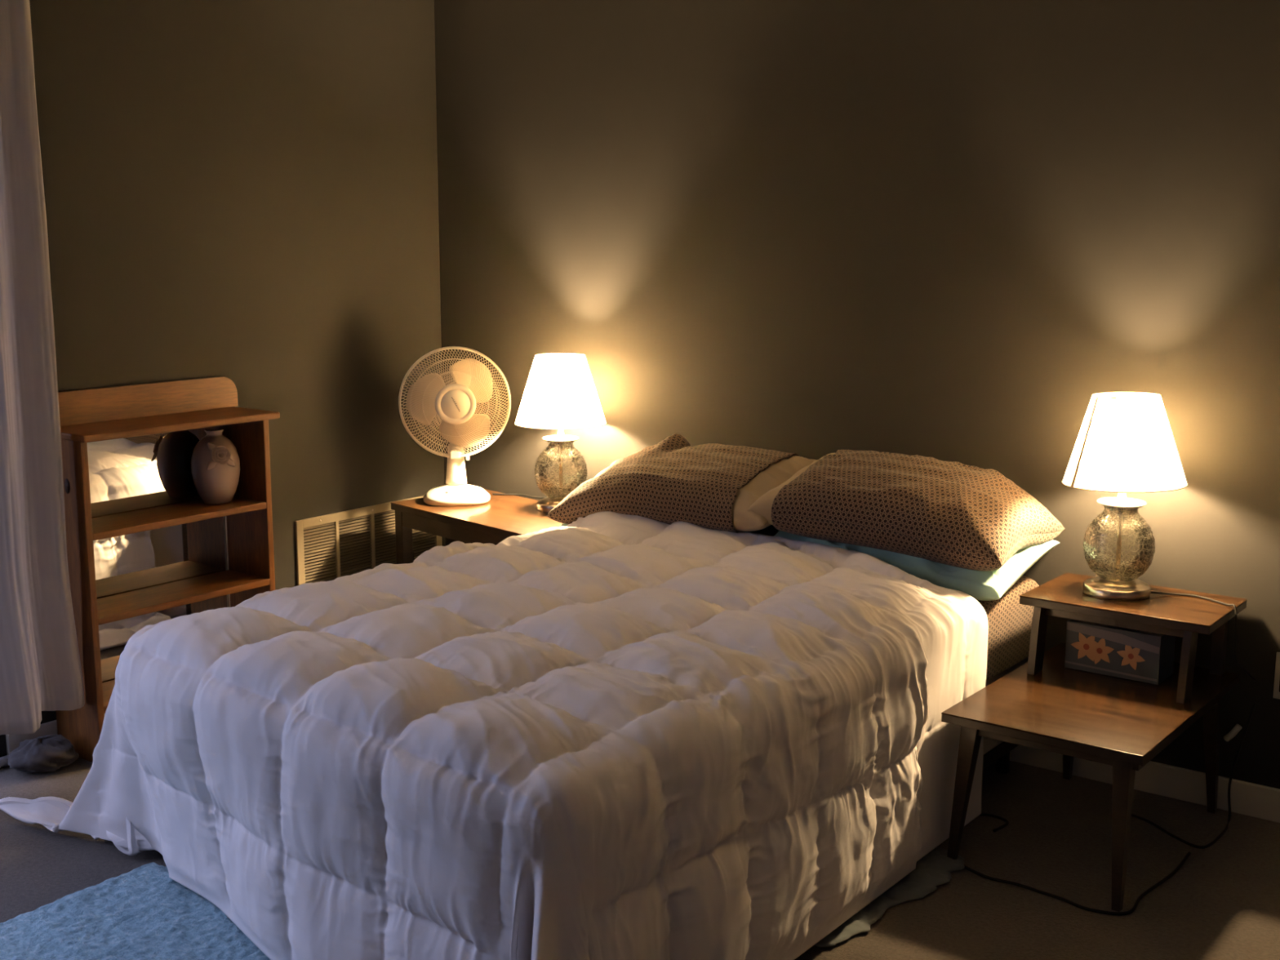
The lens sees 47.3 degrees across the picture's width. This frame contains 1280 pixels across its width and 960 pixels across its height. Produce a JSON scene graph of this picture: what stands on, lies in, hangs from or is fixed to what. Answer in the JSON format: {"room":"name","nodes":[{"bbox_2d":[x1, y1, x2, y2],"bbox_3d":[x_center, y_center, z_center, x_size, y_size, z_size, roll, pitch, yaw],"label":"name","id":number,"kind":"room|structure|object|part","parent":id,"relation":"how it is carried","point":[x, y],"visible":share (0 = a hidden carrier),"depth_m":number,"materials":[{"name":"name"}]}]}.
{"room":"bedroom","nodes":[
{"label":"bedroom","id":0,"kind":"room"},
{"bbox_2d":[0,0,445,757],"bbox_3d":[-2.228,-0.326,3.293,0.100,2.440,4.900,7,12,37],"label":"wall","id":1,"kind":"structure","parent":0,"point":[243,192],"depth_m":4.54,"materials":[{"name":"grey paint"}]},
{"bbox_2d":[5,720,57,755],"bbox_3d":[-1.443,0.675,4.425,0.013,0.085,1.000,7,12,37],"label":"baseboard","id":2,"kind":"structure","parent":1,"relation":"attached to","point":[13,740],"depth_m":4.08,"materials":[{"name":"beige wood"}]},
{"bbox_2d":[0,0,84,734],"bbox_3d":[-2.250,-0.234,2.989,0.239,2.111,2.273,7,12,37],"label":"curtain","id":3,"kind":"object","parent":1,"relation":"hanging from","point":[41,669],"visible":1,"depth_m":3.80,"materials":[{"name":"white fabric"}]},
{"bbox_2d":[294,495,442,586],"bbox_3d":[-0.922,0.289,5.055,0.012,0.405,0.662,7,12,37],"label":"air vent","id":4,"kind":"object","parent":1,"relation":"in","point":[332,546],"visible":0.36,"depth_m":4.96,"materials":[{"name":"beige metal"}]},
{"bbox_2d":[0,757,1279,959],"bbox_3d":[-0.359,1.171,2.110,5.200,0.100,5.500,7,12,37],"label":"floor","id":5,"kind":"structure","parent":0,"point":[1223,903],"depth_m":3.33,"materials":[{"name":"carpet"}]},
{"bbox_2d":[0,755,8,768],"bbox_3d":[-2.064,0.844,3.583,0.028,0.028,1.240,7,12,36],"label":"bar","id":6,"kind":"object","parent":5,"relation":"on","point":[3,760],"visible":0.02,"depth_m":4.00,"materials":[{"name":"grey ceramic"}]},
{"bbox_2d":[7,734,79,773],"bbox_3d":[-1.632,0.746,3.984,0.159,0.092,0.188,7,12,37],"label":"crumpled cloth","id":7,"kind":"object","parent":5,"relation":"on","point":[49,753],"visible":1,"depth_m":3.94,"materials":[{"name":"grey"}]},
{"bbox_2d":[0,862,270,959],"bbox_3d":[-1.192,1.007,2.677,0.807,0.025,1.347,7,12,37],"label":"rug","id":8,"kind":"object","parent":5,"relation":"on","point":[140,913],"visible":0.66,"depth_m":3.07,"materials":[{"name":"blue carpet"}]},
{"bbox_2d":[55,376,279,762],"bbox_3d":[-1.363,0.235,4.248,0.234,1.014,0.674,7,12,37],"label":"bookshelf","id":9,"kind":"object","parent":5,"relation":"on","point":[144,547],"visible":0.52,"depth_m":4.25,"materials":[{"name":"brown wood"}]},
{"bbox_3d":[-1.462,0.276,4.314,0.006,0.900,0.616,7,12,37],"label":"panel","id":10,"kind":"part","parent":9,"relation":"part of","materials":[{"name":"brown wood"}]},
{"bbox_3d":[-1.558,0.327,4.015,0.205,0.910,0.020,7,12,37],"label":"panel","id":11,"kind":"part","parent":9,"relation":"part of","materials":[{"name":"brown wood"}]},
{"bbox_3d":[-1.374,0.583,4.299,0.195,0.020,0.580,7,12,37],"label":"shelf","id":12,"kind":"part","parent":9,"relation":"part of","materials":[{"name":"brown wood"}]},
{"bbox_2d":[87,426,228,715],"bbox_3d":[-1.457,0.269,4.310,0.004,0.895,0.578,7,12,37],"label":"mirror","id":13,"kind":"object","parent":9,"relation":"attached to","point":[131,474],"depth_m":4.29,"materials":[{"name":"clear glass"}]},
{"bbox_3d":[-1.373,0.105,4.217,0.195,0.020,0.580,7,12,37],"label":"shelf","id":14,"kind":"part","parent":9,"relation":"part of","materials":[{"name":"brown wood"}]},
{"bbox_3d":[-1.374,0.337,4.257,0.195,0.020,0.580,7,12,37],"label":"shelf","id":15,"kind":"part","parent":9,"relation":"part of","materials":[{"name":"brown wood"}]},
{"bbox_2d":[191,428,240,504],"bbox_3d":[-1.261,-0.041,4.361,0.156,0.219,0.143,7,12,37],"label":"vase","id":16,"kind":"object","parent":9,"relation":"on","point":[215,468],"visible":1,"depth_m":4.32,"materials":[{"name":"beige ceramic"}]},
{"bbox_3d":[-1.195,0.247,4.486,0.205,0.910,0.020,7,12,37],"label":"panel","id":17,"kind":"part","parent":9,"relation":"part of","materials":[{"name":"brown wood"}]},
{"bbox_2d":[391,488,562,564],"bbox_3d":[-0.440,0.374,4.785,0.385,0.559,0.735,-9,13,-43],"label":"side table","id":18,"kind":"object","parent":5,"relation":"on","point":[503,517],"visible":0.19,"depth_m":4.71,"materials":[{"name":"orange wood"}]},
{"bbox_3d":[-0.789,0.363,4.919,0.042,0.534,0.042,-9,13,-43],"label":"leg","id":19,"kind":"part","parent":18,"relation":"part of","materials":[{"name":"brown wood"}]},
{"bbox_2d":[398,346,511,506],"bbox_3d":[-0.610,-0.182,4.831,0.258,0.520,0.289,8,13,39],"label":"desk fan","id":20,"kind":"object","parent":18,"relation":"on","point":[455,403],"visible":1,"depth_m":4.80,"materials":[{"name":"beige plastic"}]},
{"bbox_3d":[-0.698,-0.265,4.799,0.136,0.169,0.041,-1,10,-9],"label":"blade","id":21,"kind":"part","parent":20,"relation":"part of","materials":[{"name":"beige plastic"}]},
{"bbox_2d":[400,349,508,454],"bbox_3d":[-0.615,-0.261,4.851,0.356,0.356,0.052,-1,10,-9],"label":"grille","id":22,"kind":"object","parent":20,"relation":"attached to","point":[435,351],"depth_m":4.82,"materials":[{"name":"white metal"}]},
{"bbox_3d":[-0.581,-0.166,4.828,0.169,0.123,0.033,1,10,4],"label":"blade","id":23,"kind":"part","parent":20,"relation":"part of","materials":[{"name":"beige plastic"}]},
{"bbox_3d":[-0.558,-0.327,4.817,0.145,0.151,0.035,-4,11,-23],"label":"blade","id":24,"kind":"part","parent":20,"relation":"part of","materials":[{"name":"beige plastic"}]},
{"bbox_2d":[492,493,546,498],"bbox_3d":[-0.374,0.056,4.955,0.284,0.010,0.055,6,12,32],"label":"power cord","id":25,"kind":"object","parent":18,"relation":"on","point":[492,493],"visible":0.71,"depth_m":5.00,"materials":[{"name":"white plastic"}]},
{"bbox_2d":[514,352,606,513],"bbox_3d":[-0.256,-0.152,4.721,0.297,0.501,0.297,7,12,37],"label":"table lamp","id":26,"kind":"object","parent":18,"relation":"on","point":[560,393],"visible":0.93,"depth_m":4.62,"materials":[{"name":"white fabric"}]},
{"bbox_3d":[-0.256,-0.398,4.678,0.163,0.002,0.163,7,12,37],"label":"shade trim","id":27,"kind":"part","parent":26,"relation":"part of","materials":[{"name":"beige fabric"}]},
{"bbox_3d":[-0.256,-0.291,4.697,0.294,0.218,0.294,7,12,37],"label":"lamp shade","id":28,"kind":"part","parent":26,"relation":"part of","materials":[{"name":"fabric"}]},
{"bbox_3d":[-0.256,-0.183,4.715,0.297,0.002,0.297,7,12,37],"label":"shade trim","id":29,"kind":"part","parent":26,"relation":"part of","materials":[{"name":"beige fabric"}]},
{"bbox_3d":[-0.256,-0.071,4.734,0.011,0.264,0.011,7,12,37],"label":"rod","id":30,"kind":"part","parent":26,"relation":"part of","materials":[{"name":"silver metal"}]},
{"bbox_3d":[-0.256,-0.154,4.720,0.118,0.046,0.118,7,12,37],"label":"cap plate","id":31,"kind":"part","parent":26,"relation":"part of","materials":[{"name":"beige plastic"}]},
{"bbox_2d":[534,440,587,499],"bbox_3d":[-0.256,-0.036,4.741,0.173,0.190,0.173,7,12,37],"label":"lamp base","id":32,"kind":"object","parent":26,"relation":"on","point":[550,450],"depth_m":4.71,"materials":[{"name":"clear glass"}]},
{"bbox_2d":[814,846,964,947],"bbox_3d":[0.529,0.912,3.240,0.167,0.023,0.594,9,13,41],"label":"loose sheet","id":33,"kind":"object","parent":5,"relation":"on","point":[935,868],"visible":0.48,"depth_m":3.24,"materials":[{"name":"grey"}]},
{"bbox_2d":[982,657,1028,773],"bbox_3d":[0.008,0.585,3.644,1.297,0.535,1.810,7,12,37],"label":"bed","id":34,"kind":"object","parent":5,"relation":"on","point":[994,750],"visible":0.02,"depth_m":3.84,"materials":[{"name":"brown wood"}]},
{"bbox_2d":[0,511,988,959],"bbox_3d":[-0.405,0.558,3.425,2.290,0.638,2.000,7,12,37],"label":"comforter","id":35,"kind":"object","parent":34,"relation":"on","point":[600,735],"visible":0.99,"depth_m":2.86,"materials":[{"name":"white fabric"}]},
{"bbox_3d":[0.008,0.745,3.671,1.282,0.035,1.790,7,12,37],"label":"frame","id":36,"kind":"part","parent":34,"relation":"part of","materials":[{"name":"black plastic"}]},
{"bbox_3d":[0.991,0.753,3.992,0.036,0.090,0.036,7,12,37],"label":"leg","id":37,"kind":"part","parent":34,"relation":"part of","materials":[{"name":"black plastic"}]},
{"bbox_2d":[977,575,1039,680],"bbox_3d":[0.009,0.413,3.614,1.302,0.215,1.818,7,12,37],"label":"fitted sheet","id":38,"kind":"object","parent":34,"relation":"on","point":[1009,621],"visible":0.02,"depth_m":3.79,"materials":[{"name":"brown fabric"}]},
{"bbox_2d":[559,523,779,536],"bbox_3d":[0.148,0.121,4.361,0.720,0.112,0.356,7,12,37],"label":"pillow","id":39,"kind":"object","parent":38,"relation":"on","point":[771,531],"visible":0.02,"depth_m":4.14,"materials":[{"name":"green fabric"}]},
{"bbox_2d":[546,433,816,533],"bbox_3d":[0.154,0.021,4.322,0.798,0.262,0.441,7,12,37],"label":"pillow","id":40,"kind":"object","parent":39,"relation":"on","point":[709,486],"visible":0.88,"depth_m":4.19,"materials":[{"name":"beige fabric"}]},
{"bbox_2d":[774,530,1059,600],"bbox_3d":[0.705,0.185,3.937,0.731,0.152,0.376,7,12,37],"label":"pillow","id":41,"kind":"object","parent":38,"relation":"on","point":[989,585],"visible":0.23,"depth_m":3.71,"materials":[{"name":"green fabric"}]},
{"bbox_2d":[746,449,1065,571],"bbox_3d":[0.706,0.064,3.907,0.741,0.238,0.418,7,12,37],"label":"pillow","id":42,"kind":"object","parent":41,"relation":"on","point":[957,514],"visible":0.99,"depth_m":3.77,"materials":[{"name":"beige fabric"}]},
{"bbox_2d":[964,813,1191,915],"bbox_3d":[0.960,0.887,3.457,0.550,0.007,0.434,7,12,37],"label":"power cord","id":43,"kind":"object","parent":5,"relation":"on","point":[1131,911],"visible":0.78,"depth_m":3.29,"materials":[{"name":"black plastic"}]},
{"bbox_2d":[941,573,1247,911],"bbox_3d":[1.097,0.596,3.518,0.462,0.560,0.738,7,12,37],"label":"table","id":44,"kind":"object","parent":5,"relation":"on","point":[1042,704],"visible":0.92,"depth_m":3.43,"materials":[{"name":"brown wood"}]},
{"bbox_3d":[0.758,0.724,3.402,0.054,0.347,0.061,7,12,37],"label":"leg","id":45,"kind":"part","parent":44,"relation":"part of","materials":[{"name":"brown wood"}]},
{"bbox_3d":[1.149,0.639,3.899,0.040,0.347,0.064,7,12,37],"label":"leg","id":46,"kind":"part","parent":44,"relation":"part of","materials":[{"name":"brown wood"}]},
{"bbox_3d":[1.156,0.342,3.553,0.372,0.026,0.014,7,12,37],"label":"rail","id":47,"kind":"part","parent":44,"relation":"part of","materials":[{"name":"brown wood"}]},
{"bbox_2d":[1064,618,1175,684],"bbox_3d":[1.200,0.407,3.657,0.235,0.145,0.116,7,12,37],"label":"tissue box","id":48,"kind":"object","parent":44,"relation":"on","point":[1144,656],"visible":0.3,"depth_m":3.61,"materials":[{"name":"blue"}]},
{"bbox_3d":[1.045,0.761,3.186,0.044,0.347,0.064,7,12,37],"label":"leg","id":49,"kind":"part","parent":44,"relation":"part of","materials":[{"name":"brown wood"}]},
{"bbox_2d":[1062,391,1187,601],"bbox_3d":[1.201,0.037,3.632,0.296,0.504,0.297,7,12,37],"label":"table lamp","id":50,"kind":"object","parent":44,"relation":"on","point":[1125,443],"visible":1,"depth_m":3.54,"materials":[{"name":"white fabric"}]},
{"bbox_2d":[1082,504,1155,582],"bbox_3d":[1.198,0.155,3.655,0.173,0.190,0.173,7,12,37],"label":"lamp base","id":51,"kind":"object","parent":50,"relation":"on","point":[1104,575],"depth_m":3.63,"materials":[{"name":"clear glass"}]},
{"bbox_3d":[1.198,0.119,3.648,0.011,0.264,0.011,7,12,37],"label":"rod","id":52,"kind":"part","parent":50,"relation":"part of","materials":[{"name":"silver metal"}]},
{"bbox_3d":[1.198,0.037,3.634,0.118,0.046,0.118,7,12,37],"label":"cap plate","id":53,"kind":"part","parent":50,"relation":"part of","materials":[{"name":"beige plastic"}]},
{"bbox_3d":[1.201,-0.099,3.609,0.294,0.226,0.294,7,12,37],"label":"lamp shade","id":54,"kind":"part","parent":50,"relation":"part of","materials":[{"name":"fabric"}]},
{"bbox_3d":[1.201,0.007,3.627,0.296,0.013,0.297,7,12,37],"label":"shade trim","id":55,"kind":"part","parent":50,"relation":"part of","materials":[{"name":"beige fabric"}]},
{"bbox_3d":[1.195,-0.208,3.595,0.162,0.008,0.163,7,12,37],"label":"shade trim","id":56,"kind":"part","parent":50,"relation":"part of","materials":[{"name":"beige fabric"}]},
{"bbox_2d":[1150,591,1256,681],"bbox_3d":[1.397,0.389,3.633,0.242,0.214,0.119,7,12,37],"label":"power cord","id":57,"kind":"object","parent":44,"relation":"on","point":[1151,592],"visible":1,"depth_m":3.59,"materials":[{"name":"black plastic"}]},
{"bbox_3d":[1.434,0.676,3.685,0.043,0.347,0.064,7,12,37],"label":"leg","id":58,"kind":"part","parent":44,"relation":"part of","materials":[{"name":"brown wood"}]},
{"bbox_2d":[1131,702,1256,848],"bbox_3d":[1.390,0.721,3.578,0.300,0.307,0.208,0,10,-3],"label":"power cord","id":59,"kind":"object","parent":5,"relation":"on","point":[1224,830],"visible":0.97,"depth_m":3.65,"materials":[{"name":"black plastic"}]},
{"bbox_2d":[1223,724,1242,741],"bbox_3d":[1.490,0.636,3.676,0.043,0.050,0.018,7,12,37],"label":"tag","id":60,"kind":"object","parent":59,"relation":"attached to","point":[1237,727],"visible":1,"depth_m":3.67,"materials":[{"name":"grey paper"}]},
{"bbox_2d":[434,0,1279,789],"bbox_3d":[1.155,-0.416,3.858,4.800,2.440,0.100,7,12,37],"label":"wall","id":61,"kind":"structure","parent":0,"point":[812,229],"depth_m":4.07,"materials":[{"name":"grey paint"}]},
{"bbox_2d":[1009,745,1279,822],"bbox_3d":[1.123,0.752,4.010,4.584,0.085,0.013,7,12,37],"label":"baseboard","id":62,"kind":"structure","parent":61,"relation":"attached to","point":[1258,801],"depth_m":3.80,"materials":[{"name":"beige wood"}]},
{"bbox_2d":[1273,652,1279,698],"bbox_3d":[1.592,0.489,3.586,0.075,0.118,0.042,7,12,37],"label":"wall outlet","id":63,"kind":"object","parent":61,"relation":"attached to","point":[1277,678],"visible":1,"depth_m":3.62,"materials":[{"name":"beige plastic"}]}
]}

